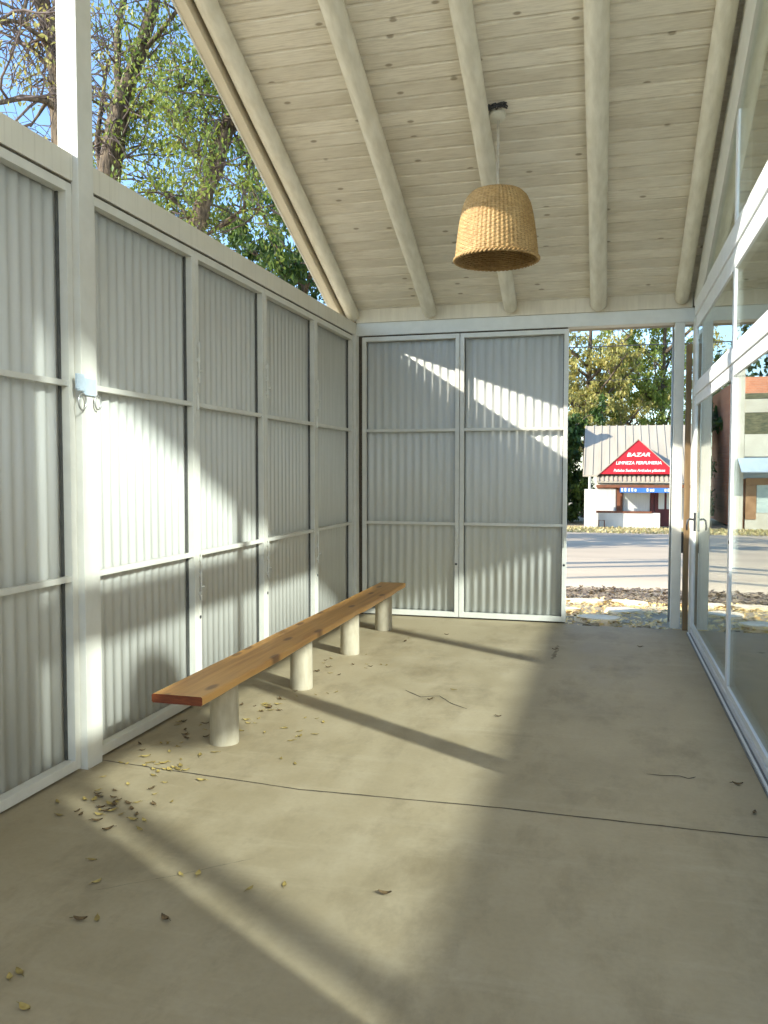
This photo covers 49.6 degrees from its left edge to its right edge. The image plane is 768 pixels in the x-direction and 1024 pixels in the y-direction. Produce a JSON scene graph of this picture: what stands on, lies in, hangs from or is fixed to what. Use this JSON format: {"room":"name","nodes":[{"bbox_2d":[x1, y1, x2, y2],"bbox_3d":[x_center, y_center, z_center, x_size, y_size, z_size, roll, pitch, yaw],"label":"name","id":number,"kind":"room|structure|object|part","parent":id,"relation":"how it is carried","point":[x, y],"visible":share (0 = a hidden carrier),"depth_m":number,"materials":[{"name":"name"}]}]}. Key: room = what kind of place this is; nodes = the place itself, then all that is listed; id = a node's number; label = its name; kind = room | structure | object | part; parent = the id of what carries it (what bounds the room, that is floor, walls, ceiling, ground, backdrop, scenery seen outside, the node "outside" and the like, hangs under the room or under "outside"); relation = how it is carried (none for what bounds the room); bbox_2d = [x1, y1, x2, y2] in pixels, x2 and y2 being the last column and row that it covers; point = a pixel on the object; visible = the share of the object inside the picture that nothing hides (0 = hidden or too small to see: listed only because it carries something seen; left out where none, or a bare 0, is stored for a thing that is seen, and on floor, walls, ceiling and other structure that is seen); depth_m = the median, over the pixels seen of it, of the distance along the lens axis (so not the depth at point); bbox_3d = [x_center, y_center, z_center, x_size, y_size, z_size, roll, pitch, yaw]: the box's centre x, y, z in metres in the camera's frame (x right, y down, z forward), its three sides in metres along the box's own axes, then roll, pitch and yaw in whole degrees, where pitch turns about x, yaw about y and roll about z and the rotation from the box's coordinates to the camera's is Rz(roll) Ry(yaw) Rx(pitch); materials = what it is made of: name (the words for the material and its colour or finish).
{"room":"covered porch","nodes":[
{"label":"covered porch","id":0,"kind":"room"},
{"bbox_2d":[0,615,767,1023],"bbox_3d":[-0.216,1.444,2.873,3.580,0.160,11.300,1,3,15],"label":"floor","id":1,"kind":"structure","parent":0,"point":[490,915],"depth_m":3.27,"materials":[{"name":"concrete"}]},
{"bbox_2d":[6,972,12,981],"bbox_3d":[-1.108,1.377,2.461,0.018,0.007,0.046,-1,3,-25],"label":"fallen leaf","id":2,"kind":"object","parent":1,"relation":"on","point":[9,976],"visible":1,"depth_m":2.47,"materials":[{"name":"yellow plant"}]},
{"bbox_2d":[15,967,23,975],"bbox_3d":[-1.089,1.376,2.488,0.020,0.006,0.061,-3,4,-43],"label":"fallen leaf","id":3,"kind":"object","parent":1,"relation":"on","point":[18,970],"visible":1,"depth_m":2.49,"materials":[{"name":"yellow plant"}]},
{"bbox_2d":[18,1001,29,1009],"bbox_3d":[-1.009,1.381,2.327,0.062,0.010,0.024,2,3,33],"label":"fallen leaf","id":4,"kind":"object","parent":1,"relation":"on","point":[22,1005],"visible":1,"depth_m":2.33,"materials":[{"name":"yellow plant"}]},
{"bbox_2d":[0,146,80,812],"bbox_3d":[-1.702,-0.129,3.586,0.073,2.885,1.115,1,3,15],"label":"corrugated panel","id":5,"kind":"object","parent":1,"relation":"on","point":[40,745],"visible":1,"depth_m":3.92,"materials":[{"name":"white metal"}]},
{"bbox_3d":[-1.689,-0.604,3.559,0.034,0.028,1.031,1,3,15],"label":"rail","id":6,"kind":"part","parent":5,"relation":"part of","materials":[{"name":"white metal"}]},
{"bbox_3d":[-1.690,0.355,3.605,0.034,0.028,1.031,1,3,15],"label":"rail","id":7,"kind":"part","parent":5,"relation":"part of","materials":[{"name":"white metal"}]},
{"bbox_2d":[69,915,86,919],"bbox_3d":[-1.022,1.357,2.782,0.061,0.014,0.026,0,3,1],"label":"fallen leaf","id":8,"kind":"object","parent":1,"relation":"on","point":[75,917],"visible":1,"depth_m":2.79,"materials":[{"name":"brown plant"}]},
{"bbox_2d":[55,0,101,769],"bbox_3d":[-1.519,-1.190,4.122,0.142,4.980,0.199,1,3,15],"label":"steel post","id":9,"kind":"object","parent":1,"relation":"on","point":[73,17],"visible":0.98,"depth_m":4.13,"materials":[{"name":"white metal"}]},
{"bbox_3d":[-1.471,-0.623,4.152,0.010,0.085,0.100,1,3,15],"label":"latch plate","id":10,"kind":"part","parent":9,"relation":"part of","materials":[{"name":"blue metal"}]},
{"bbox_2d":[93,196,198,754],"bbox_3d":[-1.377,-0.188,4.804,0.073,2.885,1.111,1,3,15],"label":"corrugated panel","id":11,"kind":"object","parent":1,"relation":"on","point":[145,278],"visible":0.72,"depth_m":4.83,"materials":[{"name":"white metal"}]},
{"bbox_3d":[-1.363,-0.662,4.778,0.034,0.028,1.027,1,3,15],"label":"rail","id":12,"kind":"part","parent":11,"relation":"part of","materials":[{"name":"white metal"}]},
{"bbox_3d":[-1.364,0.296,4.824,0.034,0.028,1.027,1,3,15],"label":"rail","id":13,"kind":"part","parent":11,"relation":"part of","materials":[{"name":"white metal"}]},
{"bbox_2d":[161,913,170,920],"bbox_3d":[-0.730,1.358,2.785,0.056,0.013,0.023,3,4,43],"label":"fallen leaf","id":14,"kind":"object","parent":1,"relation":"on","point":[163,916],"visible":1,"depth_m":2.79,"materials":[{"name":"brown plant"}]},
{"bbox_2d":[98,859,247,889],"bbox_3d":[-0.769,1.351,3.109,0.454,0.001,0.380,1,3,15],"label":"twig","id":15,"kind":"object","parent":1,"relation":"on","point":[247,859],"depth_m":3.10,"materials":[{"name":"brown wood"}]},
{"bbox_2d":[195,251,266,670],"bbox_3d":[-1.074,-0.238,5.871,0.109,2.885,1.116,1,3,15],"label":"corrugated panel","id":16,"kind":"object","parent":1,"relation":"on","point":[229,307],"visible":0.74,"depth_m":5.94,"materials":[{"name":"white metal"}]},
{"bbox_3d":[-1.076,-0.714,5.853,0.034,0.028,1.024,1,3,15],"label":"rail","id":17,"kind":"part","parent":16,"relation":"part of","materials":[{"name":"white metal"}]},
{"bbox_3d":[-1.077,0.245,5.899,0.034,0.028,1.024,1,3,15],"label":"rail","id":18,"kind":"part","parent":16,"relation":"part of","materials":[{"name":"white metal"}]},
{"bbox_2d":[152,582,404,746],"bbox_3d":[-0.463,1.003,6.197,0.282,0.402,4.340,1,3,15],"label":"bench","id":19,"kind":"object","parent":1,"relation":"on","point":[217,683],"visible":1,"depth_m":5.20,"materials":[{"name":"brown wood"}]},
{"bbox_3d":[-0.884,1.102,4.615,0.163,0.356,0.164,1,3,15],"label":"leg","id":20,"kind":"part","parent":19,"relation":"part of","materials":[{"name":"concrete"}]},
{"bbox_3d":[-0.576,1.046,5.784,0.160,0.356,0.158,1,3,15],"label":"leg","id":21,"kind":"part","parent":19,"relation":"part of","materials":[{"name":"concrete"}]},
{"bbox_3d":[-0.282,0.994,6.879,0.160,0.356,0.162,1,3,15],"label":"leg","id":22,"kind":"part","parent":19,"relation":"part of","materials":[{"name":"concrete"}]},
{"bbox_3d":[-0.003,0.944,7.921,0.166,0.356,0.168,1,3,15],"label":"leg","id":23,"kind":"part","parent":19,"relation":"part of","materials":[{"name":"concrete"}]},
{"bbox_2d":[264,288,316,636],"bbox_3d":[-0.797,-0.291,6.975,0.108,2.885,1.157,1,3,13],"label":"corrugated panel","id":24,"kind":"object","parent":1,"relation":"on","point":[290,330],"visible":0.66,"depth_m":7.06,"materials":[{"name":"white metal"}]},
{"bbox_3d":[-0.783,-0.766,6.949,0.034,0.028,1.072,1,3,15],"label":"rail","id":25,"kind":"part","parent":24,"relation":"part of","materials":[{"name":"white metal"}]},
{"bbox_3d":[-0.784,0.193,6.995,0.034,0.028,1.072,1,3,15],"label":"rail","id":26,"kind":"part","parent":24,"relation":"part of","materials":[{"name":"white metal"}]},
{"bbox_2d":[316,316,353,612],"bbox_3d":[-0.483,-0.344,8.081,0.109,2.885,1.152,1,3,15],"label":"corrugated panel","id":27,"kind":"object","parent":1,"relation":"on","point":[334,346],"visible":0.66,"depth_m":8.19,"materials":[{"name":"white metal"}]},
{"bbox_3d":[-0.486,-0.819,8.063,0.034,0.028,1.060,1,3,15],"label":"rail","id":28,"kind":"part","parent":27,"relation":"part of","materials":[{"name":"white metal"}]},
{"bbox_3d":[-0.486,0.140,8.109,0.034,0.028,1.060,1,3,15],"label":"rail","id":29,"kind":"part","parent":27,"relation":"part of","materials":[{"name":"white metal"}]},
{"bbox_2d":[352,335,358,594],"bbox_3d":[-0.327,-0.374,8.696,0.110,2.914,0.100,1,3,15],"label":"post","id":30,"kind":"object","parent":1,"relation":"on","point":[355,337],"visible":0.34,"depth_m":8.65,"materials":[{"name":"white metal"}]},
{"bbox_2d":[93,167,355,334],"bbox_3d":[-0.935,-1.791,6.435,0.100,0.131,4.650,1,3,15],"label":"beam","id":31,"kind":"structure","parent":30,"relation":"on","point":[105,187],"depth_m":5.35,"materials":[{"name":"white wood"}]},
{"bbox_2d":[376,889,391,893],"bbox_3d":[-0.003,1.350,2.956,0.060,0.014,0.025,1,3,11],"label":"fallen leaf","id":32,"kind":"object","parent":1,"relation":"on","point":[379,890],"visible":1,"depth_m":2.96,"materials":[{"name":"brown plant"}]},
{"bbox_2d":[406,690,463,707],"bbox_3d":[0.336,1.237,5.502,0.488,0.001,0.347,1,3,15],"label":"twig","id":33,"kind":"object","parent":1,"relation":"on","point":[406,690],"depth_m":5.56,"materials":[{"name":"brown wood"}]},
{"bbox_2d":[104,760,767,837],"bbox_3d":[0.070,1.315,3.863,3.220,0.001,0.118,1,3,15],"label":"crack","id":34,"kind":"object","parent":1,"relation":"on","point":[104,760],"depth_m":3.77,"materials":[{"name":"grey concrete"}]},
{"bbox_2d":[551,645,559,658],"bbox_3d":[1.430,1.169,6.943,0.057,0.001,0.572,1,3,15],"label":"leaf","id":35,"kind":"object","parent":1,"relation":"on","point":[554,654],"depth_m":6.88,"materials":[{"name":"brown plant"}]},
{"bbox_2d":[651,774,694,778],"bbox_3d":[1.420,1.304,4.109,0.236,0.001,0.043,1,3,15],"label":"twig","id":36,"kind":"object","parent":1,"relation":"on","point":[651,774],"depth_m":4.11,"materials":[{"name":"brown wood"}]},
{"bbox_2d":[688,317,695,632],"bbox_3d":[2.903,-0.325,7.716,0.092,2.914,0.180,1,3,15],"label":"trim","id":37,"kind":"structure","parent":1,"relation":"on","point":[694,320],"depth_m":7.73,"materials":[{"name":"white metal"}]},
{"bbox_2d":[218,0,743,321],"bbox_3d":[-0.131,-4.193,2.988,3.500,4.893,11.058,1,3,15],"label":"ceiling","id":38,"kind":"structure","parent":0,"point":[532,51],"depth_m":6.23,"materials":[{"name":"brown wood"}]},
{"bbox_2d":[453,101,539,271],"bbox_3d":[0.832,-2.403,6.119,0.640,1.110,0.641,-2,4,-42],"label":"pendant lamp","id":39,"kind":"object","parent":38,"relation":"hanging from","point":[497,228],"visible":1,"depth_m":5.93,"materials":[{"name":"beige wicker"}]},
{"bbox_3d":[0.831,-2.118,6.132,0.614,0.509,0.614,1,3,15],"label":"lamp shade","id":40,"kind":"part","parent":39,"relation":"part of","materials":[{"name":"wicker"}]},
{"bbox_3d":[0.837,-2.621,6.106,0.018,0.512,0.007,1,3,15],"label":"cord","id":41,"kind":"part","parent":39,"relation":"part of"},
{"bbox_2d":[359,614,687,630],"bbox_3d":[1.259,1.181,8.398,3.580,0.158,0.150,1,3,15],"label":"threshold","id":42,"kind":"structure","parent":0,"point":[359,614],"depth_m":8.43,"materials":[{"name":"concrete"}]},
{"bbox_2d":[359,337,459,617],"bbox_3d":[0.242,-0.370,8.638,1.130,2.912,0.041,1,3,15],"label":"trim","id":43,"kind":"structure","parent":42,"relation":"on","point":[360,338],"depth_m":8.74,"materials":[{"name":"grey metal"}]},
{"bbox_2d":[362,333,459,616],"bbox_3d":[0.275,-0.369,8.608,1.034,2.885,0.109,1,3,15],"label":"corrugated panel","id":44,"kind":"object","parent":42,"relation":"on","point":[411,384],"visible":0.93,"depth_m":8.65,"materials":[{"name":"white metal"}]},
{"bbox_3d":[0.273,-0.844,8.591,0.942,0.028,0.034,1,3,15],"label":"rail","id":45,"kind":"part","parent":44,"relation":"part of","materials":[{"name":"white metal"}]},
{"bbox_3d":[0.272,0.115,8.636,0.942,0.028,0.034,1,3,15],"label":"rail","id":46,"kind":"part","parent":44,"relation":"part of","materials":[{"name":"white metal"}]},
{"bbox_2d":[459,329,568,621],"bbox_3d":[1.290,-0.355,8.339,1.070,2.885,0.109,1,3,15],"label":"corrugated panel","id":47,"kind":"object","parent":42,"relation":"on","point":[514,384],"visible":1,"depth_m":8.38,"materials":[{"name":"white metal"}]},
{"bbox_3d":[1.291,0.128,8.366,0.986,0.028,0.034,1,3,15],"label":"rail","id":48,"kind":"part","parent":47,"relation":"part of","materials":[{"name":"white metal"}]},
{"bbox_3d":[1.292,-0.831,8.320,0.986,0.028,0.034,1,3,15],"label":"rail","id":49,"kind":"part","parent":47,"relation":"part of","materials":[{"name":"white metal"}]},
{"bbox_2d":[670,322,684,628],"bbox_3d":[2.812,-0.336,7.947,0.102,2.914,0.090,1,3,15],"label":"steel post","id":50,"kind":"object","parent":42,"relation":"on","point":[679,345],"visible":1,"depth_m":7.92,"materials":[{"name":"white metal"}]},
{"bbox_2d":[667,326,674,622],"bbox_3d":[2.966,-0.370,8.502,0.073,2.869,1.020,1,3,19],"label":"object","id":51,"kind":"object","parent":50,"relation":"attached to","point":[673,328],"visible":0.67,"depth_m":8.05,"materials":[{"name":"white metal"}]},
{"bbox_2d":[681,344,692,630],"bbox_3d":[2.868,-0.226,7.875,0.046,2.700,0.100,1,3,15],"label":"wooden post","id":52,"kind":"object","parent":42,"relation":"on","point":[688,398],"visible":1,"depth_m":7.83,"materials":[{"name":"brown wood"}]},
{"bbox_2d":[354,306,695,336],"bbox_3d":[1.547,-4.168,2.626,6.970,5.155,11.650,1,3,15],"label":"beam","id":53,"kind":"structure","parent":0,"point":[690,325],"depth_m":8.50,"materials":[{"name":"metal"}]},
{"bbox_2d":[171,0,346,317],"bbox_3d":[-1.830,-4.169,3.346,0.073,5.167,11.300,1,3,15],"label":"trim","id":54,"kind":"structure","parent":53,"relation":"attached to","point":[188,9],"depth_m":6.40,"materials":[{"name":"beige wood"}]},
{"bbox_2d":[356,292,692,323],"bbox_3d":[1.308,-2.012,8.242,3.298,0.138,0.045,1,3,15],"label":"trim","id":55,"kind":"structure","parent":53,"relation":"on","point":[653,301],"depth_m":8.19,"materials":[{"name":"white wood"}]},
{"bbox_2d":[194,0,358,320],"bbox_3d":[-1.734,-4.190,3.237,0.166,4.935,11.000,1,3,15],"label":"rafter","id":56,"kind":"object","parent":55,"relation":"attached to","point":[211,12],"visible":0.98,"depth_m":6.40,"materials":[{"name":"beige wood"}]},
{"bbox_2d":[318,0,436,317],"bbox_3d":[-0.936,-4.177,3.022,0.178,4.936,11.006,1,3,15],"label":"rafter","id":57,"kind":"object","parent":55,"relation":"attached to","point":[334,12],"visible":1,"depth_m":6.25,"materials":[{"name":"beige wood"}]},
{"bbox_2d":[448,0,516,312],"bbox_3d":[-0.152,-4.172,2.815,0.161,4.930,11.000,1,3,15],"label":"rafter","id":58,"kind":"object","parent":55,"relation":"attached to","point":[462,11],"visible":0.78,"depth_m":5.84,"materials":[{"name":"beige wood"}]},
{"bbox_2d":[583,0,609,310],"bbox_3d":[0.662,-4.148,2.597,0.184,4.950,11.008,1,3,15],"label":"rafter","id":59,"kind":"object","parent":55,"relation":"attached to","point":[596,12],"visible":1,"depth_m":5.99,"materials":[{"name":"beige wood"}]},
{"bbox_2d":[675,0,739,303],"bbox_3d":[1.403,-4.153,2.401,0.169,4.927,10.998,1,3,15],"label":"rafter","id":60,"kind":"object","parent":55,"relation":"attached to","point":[725,15],"visible":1,"depth_m":5.90,"materials":[{"name":"beige wood"}]},
{"bbox_2d":[569,324,689,329],"bbox_3d":[1.382,-1.887,8.586,3.600,0.090,0.340,1,3,15],"label":"trim","id":61,"kind":"structure","parent":53,"relation":"attached to","point":[685,324],"depth_m":8.16,"materials":[{"name":"grey metal"}]},
{"bbox_3d":[-2.567,0.017,0.401,0.015,2.904,5.450,1,3,15],"label":"wall","id":62,"kind":"structure","parent":0,"visible":0},
{"bbox_2d":[0,112,71,181],"bbox_3d":[-2.418,-1.526,0.883,0.100,0.131,6.598,1,3,15],"label":"beam","id":63,"kind":"structure","parent":62,"relation":"on","point":[15,136],"depth_m":3.79,"materials":[{"name":"white wood"}]},
{"bbox_2d":[0,144,567,337],"bbox_3d":[-0.731,-1.549,2.933,2.203,0.016,11.427,1,3,15],"label":"trim","id":64,"kind":"structure","parent":62,"relation":"attached to","point":[8,149],"depth_m":6.10,"materials":[{"name":"grey metal"}]},
{"bbox_2d":[364,613,564,622],"bbox_3d":[-0.733,1.346,3.072,2.203,0.016,11.427,1,3,15],"label":"baseboard","id":65,"kind":"structure","parent":62,"relation":"attached to","point":[364,613],"depth_m":8.51,"materials":[{"name":"white metal"}]},
{"bbox_3d":[0.571,-2.533,-1.236,0.125,8.178,4.142,1,3,15],"label":"wall","id":66,"kind":"structure","parent":0,"visible":0},
{"bbox_2d":[690,325,696,626],"bbox_3d":[2.868,-0.314,7.587,0.092,2.755,0.088,1,3,15],"label":"trim","id":67,"kind":"structure","parent":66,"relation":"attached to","point":[696,325],"depth_m":7.59,"materials":[{"name":"white metal"}]},
{"bbox_2d":[686,372,731,689],"bbox_3d":[2.505,0.079,6.486,0.117,2.075,2.256,1,3,15],"label":"door","id":68,"kind":"structure","parent":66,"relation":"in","point":[710,518],"depth_m":6.27,"materials":[{"name":"clear glass"}]},
{"bbox_3d":[2.723,0.108,7.401,0.067,0.109,0.018,1,3,15],"label":"lever","id":69,"kind":"part","parent":68,"relation":"part of","materials":[{"name":"grey metal"}]},
{"bbox_3d":[2.761,0.088,7.390,0.018,0.170,0.036,1,3,15],"label":"handle","id":70,"kind":"part","parent":68,"relation":"part of","materials":[{"name":"grey metal"}]},
{"bbox_2d":[696,265,733,383],"bbox_3d":[2.548,-1.362,6.419,0.037,0.550,2.284,1,3,15],"label":"window","id":71,"kind":"structure","parent":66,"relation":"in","point":[714,335],"depth_m":6.20,"materials":[{"name":"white glass"}]},
{"bbox_2d":[707,115,737,277],"bbox_3d":[2.476,-2.195,6.005,0.085,0.709,1.524,1,3,15],"label":"window","id":72,"kind":"structure","parent":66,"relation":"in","point":[727,219],"depth_m":5.67,"materials":[{"name":"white glass"}]},
{"bbox_2d":[694,0,753,305],"bbox_3d":[1.995,-3.415,4.143,0.086,3.324,7.340,1,3,15],"label":"trim","id":73,"kind":"structure","parent":66,"relation":"attached to","point":[748,4],"depth_m":5.80,"materials":[{"name":"white wood"}]},
{"bbox_2d":[686,629,767,797],"bbox_3d":[1.963,1.260,4.313,0.115,0.072,7.020,1,3,15],"label":"baseboard","id":74,"kind":"structure","parent":66,"relation":"attached to","point":[744,730],"depth_m":4.98,"materials":[{"name":"white metal"}]},
{"bbox_2d":[693,315,767,399],"bbox_3d":[1.972,-0.917,4.206,0.098,0.127,7.020,1,3,15],"label":"trim","id":75,"kind":"structure","parent":66,"relation":"attached to","point":[757,338],"depth_m":5.13,"materials":[{"name":"white metal"}]},
{"bbox_2d":[695,163,767,324],"bbox_3d":[1.973,-1.641,4.171,0.098,0.218,7.020,1,3,15],"label":"beam","id":76,"kind":"structure","parent":66,"relation":"attached to","point":[756,207],"depth_m":5.19,"materials":[{"name":"white metal"}]},
{"bbox_2d":[705,0,759,281],"bbox_3d":[1.867,-3.189,3.691,0.096,2.911,6.380,1,3,15],"label":"trim","id":77,"kind":"structure","parent":66,"relation":"attached to","point":[756,3],"depth_m":5.38,"materials":[{"name":"white wood"}]},
{"bbox_2d":[726,343,767,766],"bbox_3d":[1.947,0.185,4.250,0.042,2.075,2.342,1,3,15],"label":"glass panel","id":78,"kind":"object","parent":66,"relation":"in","point":[747,603],"depth_m":4.66,"materials":[{"name":"clear glass"}]},
{"bbox_2d":[733,210,767,347],"bbox_3d":[1.950,-1.255,4.180,0.037,0.550,2.344,1,3,15],"label":"window","id":79,"kind":"structure","parent":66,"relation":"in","point":[750,308],"depth_m":4.69,"materials":[{"name":"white glass"}]},
{"bbox_2d":[736,0,767,222],"bbox_3d":[1.976,-2.622,4.108,0.085,1.743,2.344,1,3,15],"label":"window","id":80,"kind":"structure","parent":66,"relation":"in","point":[752,128],"depth_m":4.70,"materials":[{"name":"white glass"}]},
{"bbox_3d":[1.976,-2.622,4.108,0.085,1.743,2.344,1,3,15],"label":"frame","id":81,"kind":"part","parent":80,"relation":"part of","materials":[{"name":"white metal"}]},
{"label":"outside","id":82,"kind":"structure","parent":0,"visible":0},
{"bbox_2d":[566,503,687,629],"bbox_3d":[20.621,-0.607,77.356,240.000,2.830,240.000,1,3,15],"label":"ground","id":83,"kind":"structure","parent":82,"point":[580,522],"depth_m":10.18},
{"bbox_2d":[0,0,149,145],"bbox_3d":[-4.827,-4.234,11.739,3.128,10.940,3.498,0,3,-4],"label":"bare tree","id":84,"kind":"object","parent":83,"relation":"on","point":[46,14],"visible":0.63,"depth_m":11.60,"materials":[{"name":"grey plant"}]},
{"bbox_2d":[8,0,223,219],"bbox_3d":[-4.139,-5.618,14.827,6.079,13.724,3.796,2,3,28],"label":"leafy tree","id":85,"kind":"object","parent":83,"relation":"on","point":[121,110],"visible":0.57,"depth_m":14.77,"materials":[{"name":"green plant"}]},
{"bbox_2d":[93,146,247,245],"bbox_3d":[-7.776,-4.995,25.084,7.744,11.995,7.494,3,4,43],"label":"tree","id":86,"kind":"object","parent":83,"relation":"on","point":[153,200],"visible":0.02,"depth_m":22.87,"materials":[{"name":"green plant"}]},
{"bbox_2d":[100,15,297,271],"bbox_3d":[-2.666,-4.921,14.533,4.935,12.271,4.049,1,3,28],"label":"leafy tree","id":87,"kind":"object","parent":83,"relation":"on","point":[210,170],"visible":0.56,"depth_m":14.12,"materials":[{"name":"green plant"}]},
{"bbox_2d":[172,138,323,299],"bbox_3d":[-2.725,-4.227,22.721,6.868,10.659,7.209,-1,3,-19],"label":"tree","id":88,"kind":"object","parent":83,"relation":"on","point":[296,272],"visible":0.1,"depth_m":21.50,"materials":[{"name":"green plant"}]},
{"bbox_2d":[281,245,326,305],"bbox_3d":[-0.838,-3.939,26.767,6.166,9.876,5.075,-1,3,-17],"label":"slender tree","id":89,"kind":"object","parent":83,"relation":"on","point":[287,245],"visible":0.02,"depth_m":25.19,"materials":[{"name":"green plant"}]},
{"bbox_2d":[566,607,581,612],"bbox_3d":[2.192,1.193,9.972,0.324,0.080,0.230,-1,3,-16],"label":"flagstone","id":90,"kind":"object","parent":83,"relation":"on","point":[567,608],"visible":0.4,"depth_m":9.90,"materials":[{"name":"white stone"}]},
{"bbox_2d":[567,456,594,521],"bbox_3d":[9.677,-1.428,43.527,3.739,4.254,4.421,0,3,2],"label":"bush","id":91,"kind":"object","parent":83,"relation":"on","point":[575,490],"visible":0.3,"depth_m":42.88,"materials":[{"name":"green plant"}]},
{"bbox_2d":[568,331,600,411],"bbox_3d":[12.030,-7.614,61.785,7.803,15.402,8.045,0,3,7],"label":"autumn tree","id":92,"kind":"object","parent":83,"relation":"on","point":[574,333],"visible":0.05,"depth_m":61.82,"materials":[{"name":"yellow plant"}]},
{"bbox_2d":[566,598,605,604],"bbox_3d":[2.652,1.198,11.012,0.535,0.080,0.270,1,3,24],"label":"flagstone","id":93,"kind":"object","parent":83,"relation":"on","point":[580,600],"visible":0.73,"depth_m":10.94,"materials":[{"name":"beige stone"}]},
{"bbox_2d":[568,392,607,502],"bbox_3d":[9.785,-3.094,46.022,4.548,7.355,4.922,2,3,35],"label":"tree","id":94,"kind":"object","parent":83,"relation":"on","point":[575,431],"visible":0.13,"depth_m":45.05,"materials":[{"name":"green plant"}]},
{"bbox_2d":[582,623,599,625],"bbox_3d":[2.065,1.193,8.313,0.280,0.163,0.140,1,3,15],"label":"clod","id":95,"kind":"object","parent":83,"relation":"on","point":[585,624],"visible":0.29,"depth_m":8.30,"materials":[{"name":"soil"}]},
{"bbox_2d":[574,614,621,625],"bbox_3d":[2.373,1.206,9.278,0.482,0.080,0.333,2,3,38],"label":"flagstone","id":96,"kind":"object","parent":83,"relation":"on","point":[604,619],"visible":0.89,"depth_m":9.22,"materials":[{"name":"grey stone"}]},
{"bbox_2d":[568,329,657,517],"bbox_3d":[11.754,-7.030,50.725,7.961,14.918,8.294,2,4,41],"label":"autumn tree","id":97,"kind":"object","parent":83,"relation":"on","point":[583,399],"visible":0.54,"depth_m":49.44,"materials":[{"name":"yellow plant"}]},
{"bbox_2d":[604,607,643,615],"bbox_3d":[2.838,1.200,9.927,0.458,0.080,0.391,-1,3,-15],"label":"flagstone","id":98,"kind":"object","parent":83,"relation":"on","point":[625,610],"visible":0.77,"depth_m":9.83,"materials":[{"name":"white stone"}]},
{"bbox_2d":[578,330,670,455],"bbox_3d":[17.727,-6.855,61.047,8.047,13.972,8.766,1,3,20],"label":"autumn tree","id":99,"kind":"object","parent":83,"relation":"on","point":[635,405],"visible":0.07,"depth_m":60.40,"materials":[{"name":"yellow plant"}]},
{"bbox_2d":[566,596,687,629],"bbox_3d":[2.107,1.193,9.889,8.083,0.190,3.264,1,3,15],"label":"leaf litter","id":100,"kind":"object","parent":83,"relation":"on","point":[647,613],"visible":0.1,"depth_m":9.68,"materials":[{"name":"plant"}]},
{"bbox_2d":[566,585,688,605],"bbox_3d":[2.942,1.180,12.071,9.593,0.198,2.258,1,3,15],"label":"leaf litter","id":101,"kind":"object","parent":83,"relation":"on","point":[661,599],"visible":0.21,"depth_m":12.02,"materials":[{"name":"brown plant"}]},
{"bbox_2d":[567,526,689,533],"bbox_3d":[7.404,0.728,35.623,20.151,0.397,6.060,1,3,15],"label":"grass","id":102,"kind":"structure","parent":83,"relation":"on","point":[638,530],"depth_m":34.27,"materials":[{"name":"yellow plant"}]},
{"bbox_2d":[611,599,649,605],"bbox_3d":[3.212,1.206,10.854,0.496,0.080,0.290,1,3,15],"label":"flagstone","id":103,"kind":"object","parent":83,"relation":"on","point":[625,602],"visible":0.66,"depth_m":10.78,"materials":[{"name":"beige stone"}]},
{"bbox_2d":[583,424,691,527],"bbox_3d":[13.063,-1.880,41.256,6.050,4.940,8.060,1,3,15],"label":"building","id":104,"kind":"structure","parent":83,"relation":"on","point":[630,465],"depth_m":38.65,"materials":[{"name":"white paint"}]},
{"bbox_3d":[11.158,-0.005,38.787,2.510,0.070,0.580,1,3,15],"label":"sill","id":105,"kind":"part","parent":104,"relation":"part of","materials":[{"name":"orange wood"}]},
{"bbox_3d":[12.838,-0.535,38.479,0.260,0.800,0.021,1,3,15],"label":"pane","id":106,"kind":"part","parent":104,"relation":"part of","materials":[{"name":"white glass"}]},
{"bbox_3d":[13.023,-0.261,38.510,0.970,1.870,0.110,1,3,15],"label":"door","id":107,"kind":"part","parent":104,"relation":"part of","materials":[{"name":"red wood"}]},
{"bbox_3d":[13.186,-0.531,38.387,0.260,0.800,0.021,1,3,15],"label":"pane","id":108,"kind":"part","parent":104,"relation":"part of","materials":[{"name":"white glass"}]},
{"bbox_2d":[592,327,692,425],"bbox_3d":[17.444,-6.824,51.767,8.642,14.506,7.704,0,3,6],"label":"autumn tree","id":109,"kind":"object","parent":83,"relation":"on","point":[658,390],"visible":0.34,"depth_m":51.56,"materials":[{"name":"green plant"}]},
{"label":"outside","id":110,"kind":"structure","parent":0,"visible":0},
{"bbox_2d":[569,342,692,347],"bbox_3d":[7.737,-6.402,28.712,60.003,1.385,0.040,1,3,15],"label":"overhead cable","id":111,"kind":"object","parent":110,"point":[687,342],"visible":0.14,"depth_m":28.57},
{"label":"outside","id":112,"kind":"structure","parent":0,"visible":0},
{"bbox_2d":[582,378,670,380],"bbox_3d":[7.891,-5.282,29.347,60.001,1.266,0.018,1,3,15],"label":"overhead cable","id":113,"kind":"object","parent":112,"point":[658,378],"visible":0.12,"depth_m":29.20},
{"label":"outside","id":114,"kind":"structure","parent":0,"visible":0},
{"bbox_2d":[566,532,689,591],"bbox_3d":[6.017,1.010,22.631,80.000,0.548,21.082,1,3,15],"label":"road","id":115,"kind":"structure","parent":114,"point":[623,560],"depth_m":19.15,"materials":[{"name":"grey asphalt"}]}
]}

